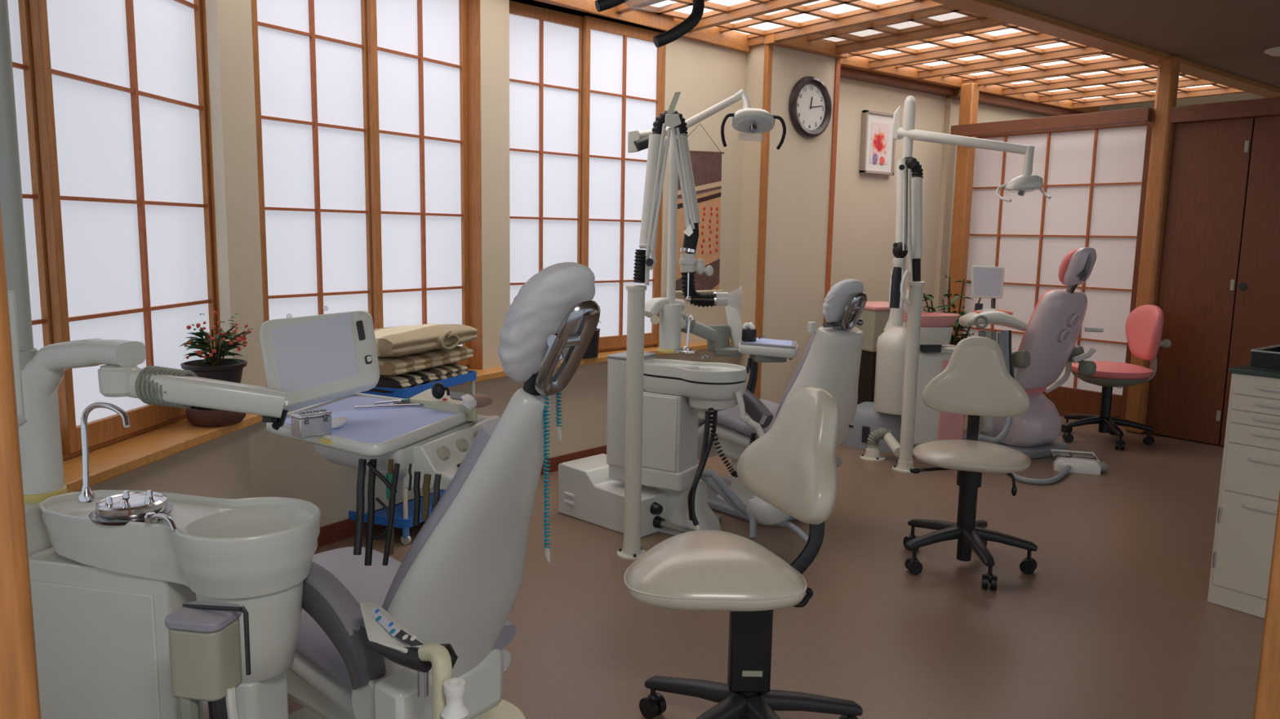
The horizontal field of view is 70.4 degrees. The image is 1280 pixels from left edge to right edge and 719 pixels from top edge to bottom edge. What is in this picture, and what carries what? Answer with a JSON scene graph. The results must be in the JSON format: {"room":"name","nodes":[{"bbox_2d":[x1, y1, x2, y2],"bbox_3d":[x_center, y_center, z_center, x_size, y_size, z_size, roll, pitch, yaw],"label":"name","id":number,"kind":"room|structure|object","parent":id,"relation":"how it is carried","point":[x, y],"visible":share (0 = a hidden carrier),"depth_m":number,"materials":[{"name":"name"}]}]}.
{"room":"dental clinic","nodes":[
{"label":"dental clinic","id":0,"kind":"room"},
{"bbox_2d":[76,0,746,527],"bbox_3d":[-1.139,-0.536,3.719,1.292,2.800,6.674,4,9,23],"label":"wall","id":1,"kind":"structure","parent":0,"point":[252,461],"depth_m":4.14,"materials":[{"name":"beige paint"}]},
{"bbox_2d":[7,0,222,460],"bbox_3d":[-1.752,-0.713,2.697,0.200,2.070,1.805,2,8,5],"label":"window","id":2,"kind":"structure","parent":1,"relation":"in","point":[112,97],"depth_m":3.03,"materials":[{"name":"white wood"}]},
{"bbox_2d":[250,0,482,387],"bbox_3d":[-1.230,-0.915,4.215,0.176,2.070,1.272,6,9,33],"label":"window","id":3,"kind":"structure","parent":1,"relation":"in","point":[368,112],"depth_m":4.22,"materials":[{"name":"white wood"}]},
{"bbox_2d":[62,338,732,493],"bbox_3d":[-1.095,0.209,3.796,1.361,0.035,6.616,4,9,23],"label":"trim","id":4,"kind":"structure","parent":1,"relation":"attached to","point":[108,462],"depth_m":3.06,"materials":[{"name":"brown wood"}]},
{"bbox_2d":[179,311,253,426],"bbox_3d":[-1.554,0.030,3.331,0.232,0.428,0.330,-5,10,-38],"label":"flowering plant","id":5,"kind":"object","parent":4,"relation":"on","point":[213,366],"visible":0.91,"depth_m":3.31,"materials":[{"name":"green plant"}]},
{"bbox_2d":[564,320,601,358],"bbox_3d":[-0.345,-0.150,5.358,0.230,0.270,0.245,-5,10,-38],"label":"pot plant","id":6,"kind":"object","parent":4,"relation":"on","point":[592,351],"visible":0.06,"depth_m":5.30,"materials":[{"name":"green ceramic"}]},
{"bbox_2d":[317,444,606,547],"bbox_3d":[-1.054,0.824,3.806,0.987,0.085,6.270,4,9,22],"label":"baseboard","id":7,"kind":"structure","parent":1,"relation":"attached to","point":[344,529],"depth_m":4.16,"materials":[{"name":"red wood"}]},
{"bbox_2d":[509,0,674,352],"bbox_3d":[-0.321,-1.060,5.378,1.295,2.070,0.160,-6,11,-42],"label":"window","id":8,"kind":"structure","parent":1,"relation":"in","point":[578,84],"depth_m":5.35,"materials":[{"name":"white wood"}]},
{"bbox_2d":[511,0,751,53],"bbox_3d":[-1.060,-1.819,3.517,1.258,0.120,6.590,4,9,23],"label":"trim","id":9,"kind":"structure","parent":1,"relation":"attached to","point":[733,40],"depth_m":5.77,"materials":[{"name":"brown wood"}]},
{"bbox_2d":[666,123,724,293],"bbox_3d":[0.383,-0.996,6.021,0.020,1.119,0.563,9,11,44],"label":"scroll","id":10,"kind":"object","parent":1,"relation":"hanging from","point":[706,165],"visible":0.56,"depth_m":6.08,"materials":[{"name":"beige fabric"}]},
{"bbox_2d":[287,414,1264,718],"bbox_3d":[1.852,0.961,3.857,13.500,0.100,8.500,-5,10,-38],"label":"floor","id":11,"kind":"structure","parent":0,"point":[1114,619],"depth_m":3.42,"materials":[{"name":"brown plastic"}]},
{"bbox_2d":[0,200,40,718],"bbox_3d":[-0.574,-0.053,0.671,0.165,2.700,0.165,-5,10,-38],"label":"wooden post","id":12,"kind":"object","parent":11,"relation":"on","point":[19,680],"depth_m":0.68,"materials":[{"name":"brown wood"}]},
{"bbox_2d":[0,0,704,718],"bbox_3d":[-0.672,-0.010,2.004,1.377,2.236,0.938,-5,10,-38],"label":"dental unit","id":13,"kind":"object","parent":11,"relation":"on","point":[149,604],"visible":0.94,"depth_m":1.92,"materials":[{"name":"white plastic"}]},
{"bbox_2d":[0,0,37,370],"bbox_3d":[-0.670,-0.546,1.964,1.191,1.168,0.788,-5,10,-38],"label":"pole","id":14,"kind":"object","parent":13,"relation":"attached to","point":[24,356],"depth_m":1.91,"materials":[{"name":"grey"}]},
{"bbox_2d":[77,402,173,525],"bbox_3d":[-1.087,0.207,1.912,0.161,0.232,0.225,-5,10,-38],"label":"faucet","id":15,"kind":"object","parent":13,"relation":"on","point":[126,508],"depth_m":1.90,"materials":[{"name":"silver metal"}]},
{"bbox_2d":[37,489,320,599],"bbox_3d":[-0.988,0.384,1.904,0.635,0.131,0.284,2,8,5],"label":"basin","id":16,"kind":"object","parent":13,"relation":"in","point":[258,548],"depth_m":1.86,"materials":[{"name":"white ceramic"}]},
{"bbox_2d":[289,408,332,439],"bbox_3d":[-0.712,0.138,1.965,0.049,0.052,0.074,8,11,43],"label":"box","id":17,"kind":"object","parent":13,"relation":"on","point":[313,423],"visible":1,"depth_m":1.95,"materials":[{"name":"silver metal"}]},
{"bbox_2d":[331,417,348,428],"bbox_3d":[-0.686,0.142,2.074,0.024,0.024,0.061,2,8,11],"label":"roll","id":18,"kind":"object","parent":13,"relation":"on","point":[338,422],"visible":0.93,"depth_m":2.05,"materials":[{"name":"white fabric"}]},
{"bbox_2d":[266,393,467,457],"bbox_3d":[-0.666,0.148,2.188,0.417,0.029,0.510,3,8,17],"label":"tray","id":19,"kind":"object","parent":13,"relation":"on","point":[393,431],"depth_m":2.12,"materials":[{"name":"white plastic"}]},
{"bbox_2d":[364,355,372,364],"bbox_3d":[-0.655,0.001,2.187,0.016,0.023,0.017,-4,9,-31],"label":"switch","id":20,"kind":"object","parent":13,"relation":"attached to","point":[368,358],"depth_m":2.18,"materials":[{"name":"black plastic"}]},
{"bbox_2d":[354,401,423,408],"bbox_3d":[-0.619,0.116,2.333,0.220,0.005,0.046,-1,8,-15],"label":"forceps","id":21,"kind":"object","parent":13,"relation":"on","point":[406,403],"visible":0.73,"depth_m":2.32,"materials":[{"name":"silver metal"}]},
{"bbox_2d":[373,400,409,404],"bbox_3d":[-0.631,0.110,2.370,0.124,0.005,0.031,-5,10,-38],"label":"tweezers","id":22,"kind":"object","parent":13,"relation":"on","point":[395,401],"visible":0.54,"depth_m":2.36,"materials":[{"name":"silver metal"}]},
{"bbox_2d":[314,413,485,478],"bbox_3d":[-0.581,0.195,2.253,0.295,0.074,0.490,4,8,19],"label":"tray","id":23,"kind":"object","parent":13,"relation":"on","point":[445,448],"depth_m":2.05,"materials":[{"name":"grey plastic"}]},
{"bbox_2d":[360,600,469,718],"bbox_3d":[-0.431,0.588,1.675,0.094,0.187,0.378,-6,11,-43],"label":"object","id":24,"kind":"object","parent":13,"relation":"attached to","point":[387,637],"depth_m":1.62,"materials":[{"name":"white plastic"}]},
{"bbox_2d":[431,382,449,400],"bbox_3d":[-0.506,0.080,2.304,0.050,0.044,0.034,4,9,23],"label":"knob","id":25,"kind":"object","parent":13,"relation":"on","point":[438,389],"visible":1,"depth_m":2.30,"materials":[{"name":"black plastic"}]},
{"bbox_2d":[409,388,477,422],"bbox_3d":[-0.488,0.118,2.368,0.294,0.050,0.140,6,10,34],"label":"shelf","id":26,"kind":"object","parent":13,"relation":"attached to","point":[453,409],"depth_m":2.29,"materials":[{"name":"beige plastic"}]},
{"bbox_2d":[461,393,493,408],"bbox_3d":[-0.405,0.102,2.231,0.060,0.034,0.092,7,10,38],"label":"bundle","id":27,"kind":"object","parent":13,"relation":"on","point":[469,402],"visible":1,"depth_m":2.21,"materials":[{"name":"white fabric"}]},
{"bbox_2d":[595,0,704,48],"bbox_3d":[0.028,-0.796,1.964,0.211,0.264,0.202,-5,10,-38],"label":"lamp","id":28,"kind":"object","parent":13,"relation":"attached to","point":[664,38],"depth_m":1.92,"materials":[{"name":"black plastic"}]},
{"bbox_2d":[348,370,476,545],"bbox_3d":[-1.088,0.434,4.340,0.364,0.710,0.602,4,8,22],"label":"storage cart","id":29,"kind":"object","parent":11,"relation":"on","point":[404,511],"visible":0.32,"depth_m":4.09,"materials":[{"name":"blue plastic"}]},
{"bbox_2d":[348,489,444,528],"bbox_3d":[-1.092,0.689,4.376,0.360,0.045,0.602,4,8,22],"label":"shelf","id":30,"kind":"object","parent":29,"relation":"attached to","point":[402,521],"depth_m":4.15,"materials":[{"name":"blue plastic"}]},
{"bbox_2d":[368,370,439,392],"bbox_3d":[-1.133,0.093,4.149,0.319,0.073,0.323,4,9,22],"label":"blanket","id":31,"kind":"object","parent":29,"relation":"on","point":[410,380],"visible":0.42,"depth_m":4.03,"materials":[{"name":"fabric"}]},
{"bbox_2d":[377,346,473,375],"bbox_3d":[-1.077,-0.004,4.273,0.309,0.082,0.656,4,9,22],"label":"blanket","id":32,"kind":"object","parent":31,"relation":"on","point":[399,365],"visible":0.63,"depth_m":4.13,"materials":[{"name":"beige fabric"}]},
{"bbox_2d":[373,323,477,356],"bbox_3d":[-1.060,-0.099,4.238,0.335,0.110,0.684,4,9,22],"label":"blanket","id":33,"kind":"object","parent":32,"relation":"on","point":[394,341],"visible":0.87,"depth_m":4.12,"materials":[{"name":"beige fabric"}]},
{"bbox_2d":[358,370,476,398],"bbox_3d":[-1.082,0.104,4.295,0.360,0.045,0.602,4,8,22],"label":"shelf","id":34,"kind":"object","parent":29,"relation":"attached to","point":[471,376],"depth_m":4.07,"materials":[{"name":"blue plastic"}]},
{"bbox_2d":[421,362,469,381],"bbox_3d":[-1.018,0.058,4.421,0.279,0.073,0.292,4,8,22],"label":"blanket","id":35,"kind":"object","parent":29,"relation":"on","point":[451,370],"visible":0.3,"depth_m":4.36,"materials":[{"name":"fabric"}]},
{"bbox_2d":[286,262,600,718],"bbox_3d":[-0.651,0.412,2.255,1.382,1.342,0.642,7,10,36],"label":"dental chair","id":36,"kind":"object","parent":11,"relation":"on","point":[458,584],"visible":0.85,"depth_m":1.92,"materials":[{"name":"grey"}]},
{"bbox_2d":[295,546,515,690],"bbox_3d":[-0.825,0.728,2.422,0.967,0.350,0.450,7,10,36],"label":"seat cushion","id":37,"kind":"object","parent":36,"relation":"on","point":[319,665],"depth_m":2.22,"materials":[{"name":"grey leather"}]},
{"bbox_2d":[382,417,501,611],"bbox_3d":[-0.388,0.407,2.050,0.307,0.586,0.379,7,10,36],"label":"cushion","id":38,"kind":"object","parent":36,"relation":"on","point":[453,563],"depth_m":1.92,"materials":[{"name":"grey leather"}]},
{"bbox_2d":[542,375,562,548],"bbox_3d":[-0.189,0.222,1.940,0.026,0.378,0.183,1,8,3],"label":"chain","id":39,"kind":"object","parent":36,"relation":"hanging from","point":[557,408],"visible":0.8,"depth_m":1.88,"materials":[{"name":"teal"}]},
{"bbox_2d":[558,453,721,537],"bbox_3d":[-0.029,0.666,4.432,0.794,0.262,0.451,5,9,25],"label":"equipment box","id":40,"kind":"object","parent":11,"relation":"on","point":[586,492],"visible":0.62,"depth_m":4.38,"materials":[{"name":"white plastic"}]},
{"bbox_2d":[617,91,728,559],"bbox_3d":[0.178,-0.116,3.839,0.518,1.981,0.246,0,8,-7],"label":"stand","id":41,"kind":"object","parent":11,"relation":"on","point":[658,148],"visible":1,"depth_m":3.78,"materials":[{"name":"beige metal"}]},
{"bbox_2d":[680,271,728,307],"bbox_3d":[0.276,-0.292,3.800,0.174,0.147,0.168,-5,10,-38],"label":"mechanical arm","id":42,"kind":"object","parent":41,"relation":"attached to","point":[717,299],"depth_m":3.78,"materials":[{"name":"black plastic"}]},
{"bbox_2d":[606,89,798,535],"bbox_3d":[0.401,-0.219,4.287,0.911,2.070,0.785,-5,10,-38],"label":"dental unit","id":43,"kind":"object","parent":11,"relation":"on","point":[677,393],"visible":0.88,"depth_m":4.23,"materials":[{"name":"white plastic"}]},
{"bbox_2d":[674,315,696,353],"bbox_3d":[0.228,-0.118,4.157,0.117,0.178,0.173,-5,10,-38],"label":"faucet","id":44,"kind":"object","parent":43,"relation":"on","point":[685,350],"depth_m":4.10,"materials":[{"name":"silver metal"}]},
{"bbox_2d":[643,359,746,400],"bbox_3d":[0.252,0.088,4.193,0.352,0.131,0.506,-5,10,-38],"label":"basin","id":45,"kind":"object","parent":43,"relation":"in","point":[664,379],"depth_m":4.10,"materials":[{"name":"white ceramic"}]},
{"bbox_2d":[627,89,786,304],"bbox_3d":[0.262,-0.742,4.179,0.502,1.010,0.646,-5,10,-38],"label":"lamp","id":46,"kind":"object","parent":43,"relation":"attached to","point":[748,119],"depth_m":4.24,"materials":[{"name":"white metal"}]},
{"bbox_2d":[684,317,798,362],"bbox_3d":[0.526,-0.098,4.455,0.525,0.219,0.495,-5,10,-38],"label":"tray","id":47,"kind":"object","parent":43,"relation":"on","point":[717,337],"depth_m":4.50,"materials":[{"name":"white plastic"}]},
{"bbox_2d":[742,322,756,342],"bbox_3d":[0.541,-0.138,4.491,0.072,0.093,0.072,-5,10,-38],"label":"jar","id":48,"kind":"object","parent":43,"relation":"on","point":[748,331],"visible":1,"depth_m":4.46,"materials":[{"name":"black plastic"}]},
{"bbox_2d":[623,386,862,718],"bbox_3d":[0.301,0.587,2.439,0.679,0.976,0.634,-5,10,-38],"label":"stool","id":49,"kind":"object","parent":11,"relation":"on","point":[792,467],"visible":1,"depth_m":2.45,"materials":[{"name":"beige leather"}]},
{"bbox_2d":[697,279,866,543],"bbox_3d":[0.577,0.203,4.387,0.889,1.211,1.364,-6,10,-41],"label":"dental chair","id":50,"kind":"object","parent":11,"relation":"on","point":[830,362],"visible":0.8,"depth_m":4.21,"materials":[{"name":"grey leather"}]},
{"bbox_2d":[698,399,778,438],"bbox_3d":[0.540,0.374,4.756,0.482,0.302,0.797,-6,10,-41],"label":"seat cushion","id":51,"kind":"object","parent":50,"relation":"on","point":[729,424],"depth_m":4.54,"materials":[{"name":"grey leather"}]},
{"bbox_2d":[774,328,817,419],"bbox_3d":[0.834,0.111,4.385,0.434,0.542,0.225,-6,10,-41],"label":"cushion","id":52,"kind":"object","parent":50,"relation":"on","point":[804,375],"depth_m":4.21,"materials":[{"name":"grey leather"}]},
{"bbox_2d":[842,401,915,453],"bbox_3d":[1.658,0.451,6.188,0.440,0.262,0.428,6,9,32],"label":"box","id":53,"kind":"object","parent":11,"relation":"on","point":[867,420],"visible":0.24,"depth_m":6.04,"materials":[{"name":"grey"}]},
{"bbox_2d":[860,427,899,461],"bbox_3d":[1.550,0.544,5.721,0.189,0.202,0.342,-5,10,-38],"label":"duct","id":54,"kind":"object","parent":11,"relation":"on","point":[872,452],"visible":1,"depth_m":5.76,"materials":[{"name":"beige plastic"}]},
{"bbox_2d":[854,301,906,404],"bbox_3d":[1.736,0.052,6.666,0.420,0.925,0.400,-3,9,-25],"label":"base cabinet","id":55,"kind":"object","parent":11,"relation":"on","point":[874,316],"visible":0.34,"depth_m":6.45,"materials":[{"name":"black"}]},
{"bbox_2d":[888,156,925,473],"bbox_3d":[1.598,-0.261,5.406,0.230,1.886,0.363,3,8,15],"label":"stand","id":56,"kind":"object","parent":11,"relation":"on","point":[908,199],"visible":0.96,"depth_m":5.36,"materials":[{"name":"beige metal"}]},
{"bbox_2d":[922,275,981,417],"bbox_3d":[2.212,-0.022,6.453,0.519,1.146,0.518,7,10,37],"label":"floor plant","id":57,"kind":"object","parent":11,"relation":"on","point":[957,327],"visible":0.14,"depth_m":6.38,"materials":[{"name":"green plant"}]},
{"bbox_2d":[873,95,1051,445],"bbox_3d":[1.880,-0.495,5.515,0.616,2.170,1.008,-2,8,-19],"label":"dental unit","id":58,"kind":"object","parent":11,"relation":"on","point":[935,353],"visible":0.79,"depth_m":5.75,"materials":[{"name":"white plastic"}]},
{"bbox_2d":[902,312,959,327],"bbox_3d":[1.840,-0.248,5.750,0.325,0.086,0.300,-5,10,-38],"label":"bowl","id":59,"kind":"object","parent":58,"relation":"on","point":[927,319],"depth_m":5.66,"materials":[{"name":"pink plastic"}]},
{"bbox_2d":[891,95,1051,326],"bbox_3d":[1.906,-0.871,5.389,0.379,1.390,0.970,-5,10,-38],"label":"lamp","id":60,"kind":"object","parent":58,"relation":"attached to","point":[1026,180],"depth_m":5.36,"materials":[{"name":"white metal"}]},
{"bbox_2d":[946,82,979,344],"bbox_3d":[2.740,-0.975,7.768,0.100,2.690,0.120,-5,10,-38],"label":"trim","id":61,"kind":"structure","parent":11,"relation":"on","point":[969,97],"depth_m":7.68,"materials":[{"name":"brown wood"}]},
{"bbox_2d":[902,336,1037,590],"bbox_3d":[1.425,0.410,3.862,0.559,0.975,0.568,4,8,21],"label":"stool","id":62,"kind":"object","parent":11,"relation":"on","point":[976,381],"visible":1,"depth_m":3.90,"materials":[{"name":"beige leather"}]},
{"bbox_2d":[958,308,1027,443],"bbox_3d":[2.232,0.171,5.821,0.382,1.002,0.777,1,8,1],"label":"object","id":63,"kind":"object","parent":11,"relation":"on","point":[984,317],"visible":0.66,"depth_m":5.68,"materials":[{"name":"white plastic"}]},
{"bbox_2d":[970,265,1004,311],"bbox_3d":[2.236,-0.443,5.835,0.205,0.314,0.186,3,8,14],"label":"monitor","id":64,"kind":"object","parent":63,"relation":"on","point":[987,282],"visible":0.95,"depth_m":5.87,"materials":[{"name":"white plastic"}]},
{"bbox_2d":[958,308,1027,331],"bbox_3d":[2.239,-0.254,5.751,0.379,0.140,0.199,1,8,0],"label":"tray","id":65,"kind":"object","parent":63,"relation":"on","point":[984,317],"depth_m":5.67,"materials":[{"name":"white plastic"}]},
{"bbox_2d":[962,247,1103,458],"bbox_3d":[2.470,-0.093,6.203,0.694,1.364,1.210,-4,9,-32],"label":"dental chair","id":66,"kind":"object","parent":11,"relation":"on","point":[1055,324],"visible":0.67,"depth_m":5.86,"materials":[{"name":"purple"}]},
{"bbox_2d":[1025,386,1046,393],"bbox_3d":[2.379,0.217,6.410,0.440,0.270,0.825,-4,9,-32],"label":"seat cushion","id":67,"kind":"object","parent":66,"relation":"on","point":[1041,390],"depth_m":6.11,"materials":[{"name":"pink leather"}]},
{"bbox_2d":[1017,288,1064,351],"bbox_3d":[2.649,-0.202,5.928,0.420,0.521,0.224,-4,9,-32],"label":"cushion","id":68,"kind":"object","parent":66,"relation":"on","point":[1042,339],"depth_m":5.75,"materials":[{"name":"pink leather"}]},
{"bbox_2d":[1008,448,1109,484],"bbox_3d":[2.508,0.644,5.509,0.732,0.097,0.345,-3,9,-29],"label":"foot pedal","id":69,"kind":"object","parent":11,"relation":"on","point":[1064,462],"visible":0.98,"depth_m":5.53,"materials":[{"name":"white plastic"}]},
{"bbox_2d":[1061,304,1171,450],"bbox_3d":[3.308,0.093,6.404,0.603,0.970,0.616,-7,11,-44],"label":"stool","id":70,"kind":"object","parent":11,"relation":"on","point":[1144,324],"visible":0.96,"depth_m":6.33,"materials":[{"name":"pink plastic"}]},
{"bbox_2d":[1207,364,1279,618],"bbox_3d":[2.600,0.512,3.429,0.520,0.933,0.588,-5,10,-38],"label":"base cabinet","id":71,"kind":"object","parent":11,"relation":"on","point":[1250,483],"visible":0.94,"depth_m":3.43,"materials":[{"name":"beige"}]},
{"bbox_2d":[1228,364,1279,378],"bbox_3d":[2.615,0.058,3.372,0.502,0.018,0.588,-5,10,-38],"label":"countertop","id":72,"kind":"structure","parent":71,"relation":"on","point":[1249,370],"depth_m":3.40,"materials":[{"name":"green"}]},
{"bbox_2d":[1249,344,1279,368],"bbox_3d":[2.615,0.005,3.457,0.314,0.062,0.409,-5,10,-38],"label":"box","id":73,"kind":"object","parent":72,"relation":"on","point":[1269,356],"visible":1,"depth_m":3.49,"materials":[{"name":"black plastic"}]},
{"bbox_2d":[1253,490,1279,718],"bbox_3d":[0.927,-0.094,1.158,0.108,2.700,0.105,-5,10,-38],"label":"trim","id":74,"kind":"structure","parent":11,"relation":"on","point":[1267,700],"depth_m":1.22,"materials":[{"name":"brown wood"}]},
{"bbox_2d":[736,44,835,404],"bbox_3d":[0.951,-0.984,6.661,0.710,2.950,0.560,-5,10,-38],"label":"wall","id":75,"kind":"structure","parent":0,"point":[799,171],"depth_m":6.39,"materials":[{"name":"beige paint"}]},
{"bbox_2d":[753,44,773,399],"bbox_3d":[0.839,-0.802,6.244,0.045,2.700,0.035,-5,10,-38],"label":"trim","id":76,"kind":"structure","parent":75,"relation":"attached to","point":[768,51],"depth_m":6.20,"materials":[{"name":"brown wood"}]},
{"bbox_2d":[764,32,848,58],"bbox_3d":[1.155,-2.181,6.235,0.760,0.115,0.090,-5,10,-38],"label":"trim","id":77,"kind":"structure","parent":75,"relation":"attached to","point":[824,47],"depth_m":6.20,"materials":[{"name":"brown wood"}]},
{"bbox_2d":[788,75,831,137],"bbox_3d":[1.198,-1.767,6.348,0.424,0.424,0.045,-5,10,-38],"label":"wall clock","id":78,"kind":"object","parent":75,"relation":"attached to","point":[810,104],"visible":1,"depth_m":6.34,"materials":[{"name":"black"}]},
{"bbox_2d":[823,57,840,322],"bbox_3d":[1.389,-0.852,6.673,0.045,2.700,0.032,-5,10,-38],"label":"trim","id":79,"kind":"structure","parent":75,"relation":"attached to","point":[837,61],"depth_m":6.59,"materials":[{"name":"red wood"}]},
{"bbox_2d":[830,77,1123,312],"bbox_3d":[3.101,-1.201,8.494,4.950,2.950,0.300,-5,10,-38],"label":"wall","id":80,"kind":"structure","parent":0,"point":[864,229],"depth_m":7.53,"materials":[{"name":"beige paint"}]},
{"bbox_2d":[859,109,896,175],"bbox_3d":[1.926,-1.746,7.320,0.390,0.488,0.048,-5,10,-38],"label":"framed picture","id":81,"kind":"object","parent":80,"relation":"attached to","point":[877,144],"visible":0.95,"depth_m":7.29,"materials":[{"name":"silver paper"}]},
{"bbox_2d":[870,121,888,164],"bbox_3d":[1.932,-1.745,7.312,0.220,0.318,0.005,-5,10,-38],"label":"print","id":82,"kind":"object","parent":81,"relation":"attached to","point":[879,131],"depth_m":7.31},
{"bbox_2d":[615,0,1279,112],"bbox_3d":[1.348,-2.124,5.780,9.300,0.135,2.050,-5,10,-38],"label":"ceiling light panel","id":83,"kind":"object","parent":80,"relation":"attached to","point":[1009,51],"depth_m":6.20,"materials":[{"name":"brown wood"}]},
{"bbox_2d":[840,66,1086,116],"bbox_3d":[2.990,-2.323,8.016,4.350,0.100,0.160,-5,10,-38],"label":"trim","id":84,"kind":"structure","parent":80,"relation":"attached to","point":[845,73],"depth_m":7.70,"materials":[{"name":"brown wood"}]},
{"bbox_2d":[996,0,1279,88],"bbox_3d":[1.862,-1.907,3.428,13.400,0.300,8.500,-5,10,-38],"label":"ceiling","id":85,"kind":"structure","parent":0,"point":[1233,37],"depth_m":5.46,"materials":[{"name":"beige paint"}]},
{"bbox_2d":[1263,46,1279,56],"bbox_3d":[4.341,-2.063,6.069,0.276,0.037,0.276,-5,10,-38],"label":"recessed light","id":86,"kind":"object","parent":85,"relation":"in","point":[1273,51],"visible":1,"depth_m":6.07,"materials":[{"name":"white ceramic"}]},
{"bbox_2d":[1143,431,1223,446],"bbox_3d":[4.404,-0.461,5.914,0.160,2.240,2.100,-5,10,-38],"label":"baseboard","id":87,"kind":"structure","parent":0,"point":[1144,432],"depth_m":6.52,"materials":[{"name":"brown wood"}]},
{"bbox_2d":[963,115,1153,426],"bbox_3d":[3.265,-0.748,7.396,0.060,2.360,1.720,-5,10,-38],"label":"shoji screen","id":88,"kind":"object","parent":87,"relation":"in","point":[1095,178],"depth_m":7.17,"materials":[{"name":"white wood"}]},
{"bbox_2d":[950,97,1279,137],"bbox_3d":[3.717,-1.718,6.373,0.180,0.110,3.360,-5,10,-38],"label":"trim","id":89,"kind":"structure","parent":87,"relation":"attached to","point":[1264,107],"depth_m":6.52,"materials":[{"name":"brown wood"}]},
{"bbox_2d":[1124,54,1180,433],"bbox_3d":[3.699,-0.795,6.554,0.100,2.700,0.125,-5,10,-38],"label":"wooden post","id":90,"kind":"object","parent":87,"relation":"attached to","point":[1168,71],"depth_m":6.47,"materials":[{"name":"brown wood"}]},
{"bbox_2d":[1144,115,1279,445],"bbox_3d":[4.329,-0.455,5.836,0.043,2.223,1.870,-5,10,-38],"label":"door","id":91,"kind":"structure","parent":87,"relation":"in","point":[1219,293],"depth_m":6.27,"materials":[{"name":"brown wood"}]},
{"bbox_2d":[1122,92,1266,110],"bbox_3d":[7.306,-0.952,7.234,0.100,2.950,7.500,-5,10,-38],"label":"wall","id":92,"kind":"structure","parent":0,"point":[1245,95],"depth_m":9.08,"materials":[{"name":"beige paint"}]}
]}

